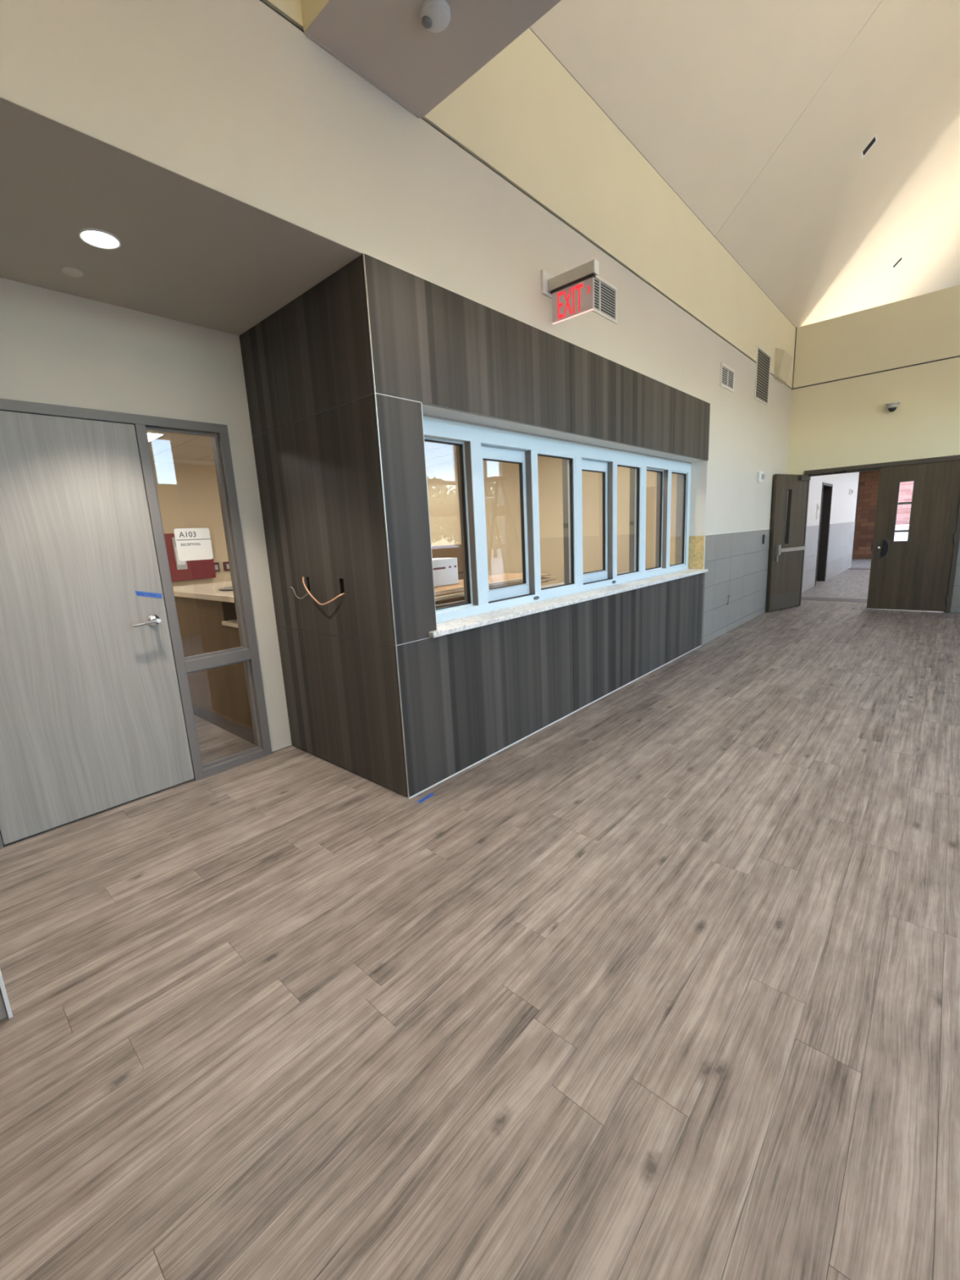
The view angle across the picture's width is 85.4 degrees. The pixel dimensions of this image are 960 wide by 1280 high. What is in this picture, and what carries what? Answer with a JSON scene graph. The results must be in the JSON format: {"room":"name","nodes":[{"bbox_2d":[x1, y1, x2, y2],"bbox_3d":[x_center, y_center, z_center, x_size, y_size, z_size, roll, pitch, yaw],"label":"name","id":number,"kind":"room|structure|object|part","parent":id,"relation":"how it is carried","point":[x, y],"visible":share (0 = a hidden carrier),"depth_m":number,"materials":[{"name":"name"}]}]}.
{"room":"building lobby","nodes":[
{"label":"building lobby","id":0,"kind":"room"},
{"bbox_2d":[0,277,291,751],"bbox_3d":[-2.124,-0.410,2.878,0.130,2.739,1.990,7,15,41],"label":"wall","id":1,"kind":"structure","parent":0,"point":[57,348],"depth_m":2.91,"materials":[{"name":"white paint"}]},
{"bbox_2d":[0,398,271,849],"bbox_3d":[-2.037,-0.140,2.947,0.215,2.188,1.477,7,15,41],"label":"door","id":2,"kind":"structure","parent":1,"relation":"in","point":[96,710],"depth_m":2.83,"materials":[{"name":"grey wood"}]},
{"bbox_3d":[-1.903,-0.096,2.963,0.028,0.030,0.132,7,15,41],"label":"lever","id":3,"kind":"part","parent":2,"relation":"part of","materials":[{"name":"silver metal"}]},
{"bbox_2d":[134,591,161,598],"bbox_3d":[-1.922,-0.263,3.021,0.001,0.060,0.133,7,15,41],"label":"tape","id":4,"kind":"object","parent":2,"relation":"attached to","point":[138,593],"visible":1,"depth_m":3.02,"materials":[{"name":"blue plastic"}]},
{"bbox_3d":[-1.911,-0.117,3.048,0.010,0.068,0.068,7,15,41],"label":"lever handle","id":5,"kind":"part","parent":2,"relation":"part of","materials":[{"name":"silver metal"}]},
{"bbox_2d":[173,528,213,560],"bbox_3d":[-1.772,-0.593,3.226,0.006,0.195,0.204,7,15,41],"label":"room sign","id":6,"kind":"object","parent":2,"relation":"attached to","point":[192,544],"visible":1,"depth_m":3.22,"materials":[{"name":"white plastic"}]},
{"bbox_2d":[0,97,457,466],"bbox_3d":[-2.244,-2.396,5.574,6.840,0.126,7.950,7,15,41],"label":"ceiling","id":7,"kind":"structure","parent":0,"point":[190,251],"depth_m":2.23,"materials":[{"name":"paint"}]},
{"bbox_2d":[61,266,83,277],"bbox_3d":[-1.901,-1.716,2.427,0.084,0.010,0.084,7,15,41],"label":"ceiling disc","id":8,"kind":"object","parent":7,"relation":"attached to","point":[69,271],"visible":1,"depth_m":2.42,"materials":[{"name":"white paint"}]},
{"bbox_2d":[78,227,121,249],"bbox_3d":[-1.595,-1.683,2.184,0.147,0.010,0.147,7,15,41],"label":"recessed light","id":9,"kind":"object","parent":7,"relation":"in","point":[99,238],"visible":1,"depth_m":2.18,"materials":[{"name":"white plastic"}]},
{"bbox_2d":[146,431,164,441],"bbox_3d":[-3.984,-2.296,5.852,0.600,0.015,0.600,7,15,41],"label":"troffer","id":10,"kind":"object","parent":7,"relation":"attached to","point":[151,436],"visible":0.21,"depth_m":5.88,"materials":[{"name":"white plastic"}]},
{"bbox_2d":[0,0,795,1020],"bbox_3d":[0.020,-1.415,3.255,0.338,4.357,15.250,7,15,41],"label":"wall","id":11,"kind":"structure","parent":0,"point":[231,98],"depth_m":2.82,"materials":[{"name":"white paint"}]},
{"bbox_2d":[301,0,561,118],"bbox_3d":[1.278,-2.669,0.666,4.842,0.794,0.636,7,15,41],"label":"ceiling","id":12,"kind":"structure","parent":11,"relation":"attached to","point":[386,43],"depth_m":2.15,"materials":[{"name":"paint"}]},
{"bbox_2d":[420,0,450,32],"bbox_3d":[-0.175,-2.451,2.055,0.119,0.047,0.119,7,15,41],"label":"ceiling camera","id":13,"kind":"object","parent":12,"relation":"attached to","point":[435,15],"visible":1,"depth_m":2.03,"materials":[{"name":"grey plastic"}]},
{"bbox_2d":[259,0,795,387],"bbox_3d":[-0.131,-3.115,2.834,0.186,0.942,15.050,7,15,41],"label":"trim","id":14,"kind":"structure","parent":11,"relation":"attached to","point":[263,2],"depth_m":3.53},
{"bbox_2d":[541,258,599,324],"bbox_3d":[0.585,-2.236,3.330,0.364,0.311,0.145,7,15,41],"label":"exit sign","id":15,"kind":"object","parent":11,"relation":"attached to","point":[571,292],"visible":1,"depth_m":3.32,"materials":[{"name":"white plastic"}]},
{"bbox_3d":[0.452,-2.337,3.427,0.018,0.137,0.145,7,15,41],"label":"wall plate","id":16,"kind":"part","parent":15,"relation":"part of","materials":[{"name":"white plastic"}]},
{"bbox_3d":[0.586,-2.307,3.312,0.340,0.070,0.050,7,15,41],"label":"arm","id":17,"kind":"part","parent":15,"relation":"part of","materials":[{"name":"metal"}]},
{"bbox_3d":[0.593,-2.176,3.338,0.304,0.186,0.008,7,15,41],"label":"acrylic panel","id":18,"kind":"part","parent":15,"relation":"part of","materials":[{"name":"grey"}]},
{"bbox_2d":[591,275,617,324],"bbox_3d":[0.948,-2.592,3.957,0.011,0.255,0.375,7,15,41],"label":"air vent","id":19,"kind":"object","parent":11,"relation":"in","point":[605,294],"visible":0.88,"depth_m":3.96,"materials":[{"name":"metal"}]},
{"bbox_2d":[720,362,734,392],"bbox_3d":[2.889,-3.062,6.077,0.011,0.247,0.470,7,15,41],"label":"air vent","id":20,"kind":"object","parent":11,"relation":"in","point":[726,373],"visible":1,"depth_m":6.07,"materials":[{"name":"metal"}]},
{"bbox_2d":[757,471,764,482],"bbox_3d":[3.988,-2.312,7.372,0.078,0.150,0.130,7,15,41],"label":"light","id":21,"kind":"object","parent":11,"relation":"attached to","point":[761,476],"visible":1,"depth_m":7.34,"materials":[{"name":"white plastic"}]},
{"bbox_2d":[754,345,770,405],"bbox_3d":[3.852,-3.583,7.089,0.011,0.645,0.645,7,15,41],"label":"air vent","id":22,"kind":"object","parent":11,"relation":"in","point":[762,363],"visible":1,"depth_m":7.08,"materials":[{"name":"metal"}]},
{"bbox_2d":[762,534,764,543],"bbox_3d":[4.272,-1.518,7.834,0.023,0.138,0.047,7,15,41],"label":"card reader","id":23,"kind":"object","parent":11,"relation":"attached to","point":[763,535],"visible":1,"depth_m":7.82,"materials":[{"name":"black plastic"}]},
{"bbox_2d":[773,347,792,383],"bbox_3d":[4.444,-4.016,7.615,0.113,0.393,0.530,7,15,41],"label":"wall speaker","id":24,"kind":"object","parent":11,"relation":"attached to","point":[783,360],"visible":1,"depth_m":7.49,"materials":[{"name":"beige plastic"}]},
{"bbox_2d":[151,455,676,586],"bbox_3d":[-2.317,-1.095,5.964,6.702,2.900,8.250,7,15,41],"label":"wall","id":25,"kind":"structure","parent":0,"point":[188,495],"depth_m":8.22,"materials":[{"name":"beige paint"}]},
{"bbox_2d":[164,533,216,581],"bbox_3d":[-4.565,-1.315,8.188,0.132,0.720,0.660,7,15,41],"label":"panel","id":26,"kind":"object","parent":25,"relation":"attached to","point":[194,569],"visible":0.42,"depth_m":8.10,"materials":[{"name":"red plastic"}]},
{"bbox_3d":[-4.629,-1.335,8.028,0.010,0.490,0.150,7,15,41],"label":"display door","id":27,"kind":"part","parent":26,"relation":"part of","materials":[{"name":"plastic"}]},
{"bbox_2d":[213,562,220,571],"bbox_3d":[-4.330,-1.195,8.526,0.060,0.150,0.110,7,15,41],"label":"station","id":28,"kind":"object","parent":25,"relation":"attached to","point":[216,564],"visible":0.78,"depth_m":8.52,"materials":[{"name":"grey plastic"}]},
{"bbox_2d":[222,561,230,570],"bbox_3d":[-4.203,-1.229,8.664,0.060,0.150,0.110,7,15,41],"label":"station","id":29,"kind":"object","parent":25,"relation":"attached to","point":[226,565],"visible":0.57,"depth_m":8.63,"materials":[{"name":"red plastic"}]},
{"bbox_2d":[0,559,959,1279],"bbox_3d":[3.386,-0.359,8.533,12.100,0.120,27.400,7,15,41],"label":"floor","id":30,"kind":"structure","parent":0,"point":[662,982],"depth_m":1.64,"materials":[{"name":"brown wood"}]},
{"bbox_2d":[173,581,254,744],"bbox_3d":[-2.022,0.102,4.471,1.780,1.112,0.770,7,15,41],"label":"reception desk","id":31,"kind":"object","parent":30,"relation":"on","point":[206,615],"visible":0.29,"depth_m":4.10,"materials":[{"name":"brown wood"}]},
{"bbox_2d":[217,586,232,591],"bbox_3d":[-1.929,-0.414,4.154,0.298,0.014,0.298,7,15,41],"label":"tray","id":32,"kind":"object","parent":31,"relation":"on","point":[226,588],"visible":0.41,"depth_m":4.12,"materials":[{"name":"plastic"}]},
{"bbox_2d":[417,792,434,803],"bbox_3d":[-0.304,0.890,2.934,0.030,0.001,0.123,6,14,38],"label":"tape","id":33,"kind":"object","parent":30,"relation":"on","point":[429,795],"visible":1,"depth_m":2.93,"materials":[{"name":"blue plastic"}]},
{"bbox_2d":[431,544,464,604],"bbox_3d":[-0.500,-0.217,5.043,0.451,1.360,0.680,7,15,41],"label":"carton","id":34,"kind":"object","parent":30,"relation":"on","point":[447,550],"visible":0.11,"depth_m":4.89,"materials":[{"name":"cardboard"}]},
{"bbox_2d":[435,570,629,608],"bbox_3d":[0.845,-0.082,5.276,0.772,0.870,5.000,7,15,41],"label":"countertop","id":35,"kind":"structure","parent":30,"relation":"on","point":[439,606],"depth_m":4.59,"materials":[{"name":"brown wood"}]},
{"bbox_3d":[-0.605,-0.247,3.945,0.200,0.121,0.100,7,15,41],"label":"wood block","id":36,"kind":"object","parent":35,"relation":"on","visible":0},
{"bbox_2d":[435,581,547,601],"bbox_3d":[-0.113,-0.414,4.294,0.520,0.018,1.620,7,15,41],"label":"flat board","id":37,"kind":"object","parent":36,"relation":"on","point":[459,596],"visible":0.11,"depth_m":3.80,"materials":[{"name":"beige cardboard"}]},
{"bbox_2d":[435,577,556,599],"bbox_3d":[-0.088,-0.429,4.274,0.540,0.016,1.730,7,15,42],"label":"flat board","id":38,"kind":"object","parent":37,"relation":"on","point":[545,579],"visible":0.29,"depth_m":3.88,"materials":[{"name":"beige wood"}]},
{"bbox_2d":[434,576,544,595],"bbox_3d":[-0.122,-0.451,4.293,0.500,0.020,1.580,7,15,41],"label":"flat board","id":39,"kind":"object","parent":38,"relation":"on","point":[541,577],"visible":0.14,"depth_m":4.14,"materials":[{"name":"brown wood"}]},
{"bbox_2d":[434,573,551,593],"bbox_3d":[-0.109,-0.468,4.283,0.510,0.014,1.670,7,15,42],"label":"flat board","id":40,"kind":"object","parent":39,"relation":"on","point":[507,577],"visible":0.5,"depth_m":4.31,"materials":[{"name":"beige wood"}]},
{"bbox_2d":[432,557,458,586],"bbox_3d":[-0.374,-0.543,4.161,0.242,0.205,0.325,7,15,41],"label":"carton","id":41,"kind":"object","parent":40,"relation":"on","point":[445,569],"visible":0.61,"depth_m":4.10,"materials":[{"name":"white cardboard"}]},
{"bbox_2d":[801,596,866,602],"bbox_3d":[6.973,-0.641,8.715,3.050,0.002,0.420,7,15,41],"label":"threshold strip","id":42,"kind":"object","parent":30,"relation":"on","point":[802,597],"visible":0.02,"depth_m":9.27,"materials":[{"name":"grey metal"}]},
{"bbox_2d":[847,568,870,569],"bbox_3d":[10.002,-2.026,14.844,6.900,0.002,0.350,7,15,41],"label":"threshold strip","id":43,"kind":"object","parent":30,"relation":"on","point":[849,568],"visible":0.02,"depth_m":14.42,"materials":[{"name":"grey metal"}]},
{"bbox_2d":[422,404,707,536],"bbox_3d":[0.592,-0.923,4.786,1.298,2.735,4.610,7,15,41],"label":"wall","id":44,"kind":"structure","parent":0,"point":[699,468],"depth_m":4.60,"materials":[{"name":"white paint"}]},
{"bbox_2d":[239,253,710,799],"bbox_3d":[0.587,-0.920,4.773,1.308,2.736,4.633,7,15,41],"label":"wood panelling","id":45,"kind":"object","parent":44,"relation":"attached to","point":[339,379],"visible":0.94,"depth_m":3.09,"materials":[{"name":"laminate"}]},
{"bbox_2d":[290,586,308,599],"bbox_3d":[-1.150,-0.300,3.308,0.229,0.071,0.042,6,14,37],"label":"cable","id":46,"kind":"object","parent":45,"relation":"attached to","point":[291,587],"visible":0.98,"depth_m":3.30,"materials":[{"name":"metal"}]},
{"bbox_3d":[-1.003,-1.552,2.898,1.293,0.597,0.024,7,15,41],"label":"panel","id":47,"kind":"part","parent":45,"relation":"part of","materials":[{"name":"laminate"}]},
{"bbox_2d":[302,576,344,604],"bbox_3d":[-0.941,-0.292,3.097,0.364,0.166,0.041,5,14,33],"label":"cable","id":48,"kind":"object","parent":45,"relation":"attached to","point":[305,587],"visible":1,"depth_m":3.11,"materials":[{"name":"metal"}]},
{"bbox_3d":[-0.957,-0.646,3.080,1.293,1.246,0.024,7,15,41],"label":"panel","id":49,"kind":"part","parent":45,"relation":"part of","materials":[{"name":"laminate"}]},
{"bbox_3d":[-0.904,0.396,3.289,1.293,0.874,0.024,7,15,41],"label":"panel","id":50,"kind":"part","parent":45,"relation":"part of","materials":[{"name":"laminate"}]},
{"bbox_3d":[-0.470,-0.446,2.667,0.008,2.732,0.004,7,15,41],"label":"corner trim","id":51,"kind":"part","parent":45,"relation":"part of","materials":[{"name":"metal"}]},
{"bbox_3d":[-0.381,-0.610,2.754,0.018,1.246,0.293,7,15,41],"label":"panel","id":52,"kind":"part","parent":45,"relation":"part of","materials":[{"name":"laminate"}]},
{"bbox_3d":[-0.443,-0.618,2.810,0.186,1.254,0.298,7,15,41],"label":"joint trim","id":53,"kind":"part","parent":45,"relation":"part of","materials":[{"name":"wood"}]},
{"bbox_3d":[0.060,-1.649,3.103,0.018,0.599,1.757,7,15,41],"label":"panel","id":54,"kind":"part","parent":45,"relation":"part of","materials":[{"name":"laminate"}]},
{"bbox_3d":[0.151,0.303,3.485,0.018,0.874,1.733,7,15,41],"label":"panel","id":55,"kind":"part","parent":45,"relation":"part of","materials":[{"name":"laminate"}]},
{"bbox_3d":[1.349,-0.020,4.788,0.018,0.874,1.856,7,15,41],"label":"panel","id":56,"kind":"part","parent":45,"relation":"part of","materials":[{"name":"laminate"}]},
{"bbox_3d":[1.269,-1.974,4.418,0.018,0.599,1.867,7,15,41],"label":"panel","id":57,"kind":"part","parent":45,"relation":"part of","materials":[{"name":"laminate"}]},
{"bbox_3d":[2.304,-0.277,5.829,0.018,0.874,1.008,7,15,41],"label":"panel","id":58,"kind":"part","parent":45,"relation":"part of","materials":[{"name":"laminate"}]},
{"bbox_3d":[2.223,-2.231,5.457,0.018,0.599,0.993,7,15,41],"label":"panel","id":59,"kind":"part","parent":45,"relation":"part of","materials":[{"name":"laminate"}]},
{"bbox_2d":[422,413,691,622],"bbox_3d":[0.976,-1.061,4.586,0.133,1.222,4.325,7,15,41],"label":"window","id":60,"kind":"structure","parent":44,"relation":"in","point":[475,443],"depth_m":4.08,"materials":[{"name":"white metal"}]},
{"bbox_3d":[-0.261,-0.706,3.257,0.035,1.048,0.525,7,15,41],"label":"fixed frame","id":61,"kind":"part","parent":60,"relation":"part of","materials":[{"name":"white metal"}]},
{"bbox_3d":[0.174,-0.824,3.738,0.035,1.044,0.600,7,15,41],"label":"sash","id":62,"kind":"part","parent":60,"relation":"part of","materials":[{"name":"clear glass"}]},
{"bbox_3d":[0.577,-0.919,4.106,0.056,1.048,0.604,7,15,41],"label":"fixed frame","id":63,"kind":"part","parent":60,"relation":"part of","materials":[{"name":"clear glass"}]},
{"bbox_3d":[0.947,-1.605,4.478,0.130,0.112,4.325,7,15,41],"label":"head rail","id":64,"kind":"part","parent":60,"relation":"part of","materials":[{"name":"white metal"}]},
{"bbox_3d":[1.004,-0.493,4.701,0.130,0.062,4.325,7,15,41],"label":"sill rail","id":65,"kind":"part","parent":60,"relation":"part of","materials":[{"name":"white metal"}]},
{"bbox_3d":[0.999,-1.047,4.636,0.035,1.044,0.591,7,15,41],"label":"sash","id":66,"kind":"part","parent":60,"relation":"part of","materials":[{"name":"white metal"}]},
{"bbox_3d":[1.394,-1.139,4.996,0.056,1.048,0.589,7,15,41],"label":"fixed frame","id":67,"kind":"part","parent":60,"relation":"part of","materials":[{"name":"white metal"}]},
{"bbox_3d":[1.808,-1.263,5.509,0.035,1.048,0.558,7,15,41],"label":"fixed frame","id":68,"kind":"part","parent":60,"relation":"part of","materials":[{"name":"white metal"}]},
{"bbox_3d":[2.234,-1.365,5.909,0.035,1.048,0.474,7,15,41],"label":"fixed frame","id":69,"kind":"part","parent":60,"relation":"part of","materials":[{"name":"white metal"}]},
{"bbox_2d":[428,568,707,637],"bbox_3d":[1.111,-0.433,4.583,0.258,0.032,4.405,7,15,41],"label":"window sill","id":70,"kind":"structure","parent":44,"relation":"on","point":[451,626],"depth_m":3.81,"materials":[{"name":"white stone"}]},
{"bbox_2d":[688,535,704,568],"bbox_3d":[2.549,-1.031,6.133,0.174,0.384,0.014,7,15,41],"label":"board","id":71,"kind":"object","parent":70,"relation":"on","point":[696,544],"visible":1,"depth_m":6.12,"materials":[{"name":"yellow wood"}]},
{"bbox_2d":[529,0,959,327],"bbox_3d":[4.991,-5.250,4.468,4.863,2.894,25.000,7,15,41],"label":"ceiling","id":72,"kind":"structure","parent":0,"point":[761,116],"depth_m":4.93,"materials":[{"name":"paint"}]},
{"bbox_2d":[861,133,877,158],"bbox_3d":[4.274,-5.421,5.717,0.128,0.126,0.116,7,15,41],"label":"cutout","id":73,"kind":"object","parent":72,"relation":"attached to","point":[874,139],"visible":1,"depth_m":5.71,"materials":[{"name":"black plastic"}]},
{"bbox_2d":[891,255,902,269],"bbox_3d":[6.731,-6.083,8.391,0.128,0.126,0.116,7,15,41],"label":"cutout","id":74,"kind":"object","parent":72,"relation":"attached to","point":[901,257],"visible":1,"depth_m":8.39,"materials":[{"name":"white plastic"}]},
{"bbox_2d":[801,471,859,593],"bbox_3d":[7.831,-2.789,11.826,0.209,2.900,8.140,7,15,41],"label":"wall","id":75,"kind":"structure","parent":0,"point":[843,504],"depth_m":12.32,"materials":[{"name":"white paint"}]},
{"bbox_2d":[815,503,819,519],"bbox_3d":[6.913,-2.629,10.652,0.023,0.300,0.140,7,15,41],"label":"sign","id":76,"kind":"object","parent":75,"relation":"attached to","point":[818,504],"visible":1,"depth_m":10.62,"materials":[{"name":"white plastic"}]},
{"bbox_2d":[814,482,832,586],"bbox_3d":[7.474,-2.326,11.489,0.210,2.160,1.170,7,15,41],"label":"door","id":77,"kind":"structure","parent":75,"relation":"in","point":[827,488],"depth_m":11.82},
{"bbox_2d":[848,488,853,494],"bbox_3d":[9.641,-3.854,13.516,0.070,0.140,0.200,7,15,41],"label":"fire alarm","id":78,"kind":"object","parent":75,"relation":"attached to","point":[851,491],"visible":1,"depth_m":13.46,"materials":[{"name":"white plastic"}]},
{"bbox_2d":[851,470,879,559],"bbox_3d":[11.867,-4.336,18.508,4.400,2.900,0.230,7,15,41],"label":"wall","id":79,"kind":"structure","parent":0,"point":[868,483],"depth_m":17.44,"materials":[{"name":"brown brick"}]},
{"bbox_2d":[894,502,911,532],"bbox_3d":[14.432,-4.001,16.187,2.550,2.900,0.100,7,15,41],"label":"window","id":80,"kind":"structure","parent":79,"relation":"in","point":[900,503],"depth_m":16.82,"materials":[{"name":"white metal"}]},
{"bbox_2d":[784,284,959,613],"bbox_3d":[6.903,-2.522,7.010,4.858,4.363,0.169,7,15,41],"label":"wall","id":81,"kind":"structure","parent":0,"point":[847,422],"depth_m":7.59,"materials":[{"name":"beige paint"}]},
{"bbox_2d":[765,454,959,613],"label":"door","id":82,"kind":"structure","parent":81,"relation":"in","point":[917,573],"depth_m":7.76,"materials":[{"name":"brown wood"}]},
{"bbox_3d":[4.987,-0.646,8.504,0.830,0.232,0.002,-10,13,-31],"label":"kick plate","id":83,"kind":"part","parent":82,"relation":"part of","materials":[{"name":"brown metal"}]},
{"bbox_3d":[4.838,-1.941,8.219,0.165,0.875,0.053,-10,13,-31],"label":"vision frame","id":84,"kind":"part","parent":82,"relation":"part of","materials":[{"name":"brown metal"}]},
{"bbox_3d":[6.107,-1.387,7.894,0.147,0.272,0.004,7,15,41],"label":"pull plate","id":85,"kind":"part","parent":82,"relation":"part of","materials":[{"name":"brown metal"}]},
{"bbox_2d":[881,539,888,556],"bbox_3d":[6.124,-1.384,7.861,0.068,0.260,0.020,7,15,41],"label":"door handle","id":86,"kind":"object","parent":82,"relation":"on","point":[884,542],"depth_m":7.86,"materials":[{"name":"black plastic"}]},
{"bbox_3d":[6.247,-1.893,7.673,0.188,0.881,0.053,7,15,41],"label":"vision frame","id":87,"kind":"part","parent":82,"relation":"part of","materials":[{"name":"clear glass"}]},
{"bbox_2d":[791,327,959,389],"bbox_3d":[6.783,-4.229,6.705,4.958,0.912,0.138,7,15,41],"label":"trim","id":88,"kind":"structure","parent":81,"relation":"attached to","point":[795,327],"depth_m":7.77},
{"bbox_2d":[885,400,900,412],"bbox_3d":[5.937,-3.348,7.492,0.160,0.124,0.140,7,15,41],"label":"dome camera","id":89,"kind":"object","parent":81,"relation":"attached to","point":[891,406],"visible":1,"depth_m":7.45,"materials":[{"name":"plastic"}]},
{"label":"outside","id":90,"kind":"structure","parent":0,"visible":0},
{"bbox_3d":[24.960,0.827,-2.020,100.000,0.350,110.000,7,15,41],"label":"ground","id":91,"kind":"structure","parent":90,"visible":0},
{"bbox_2d":[893,524,909,541],"bbox_3d":[17.331,-4.201,21.583,1.800,1.080,3.350,7,15,41],"label":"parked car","id":92,"kind":"object","parent":91,"relation":"on","point":[899,536],"visible":0.02,"depth_m":20.32,"materials":[{"name":"white metal"}]},
{"bbox_2d":[895,480,914,524],"bbox_3d":[19.287,-7.072,22.620,10.500,6.100,1.015,7,15,41],"label":"brick building","id":93,"kind":"structure","parent":91,"relation":"on","point":[905,492],"depth_m":22.81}
]}

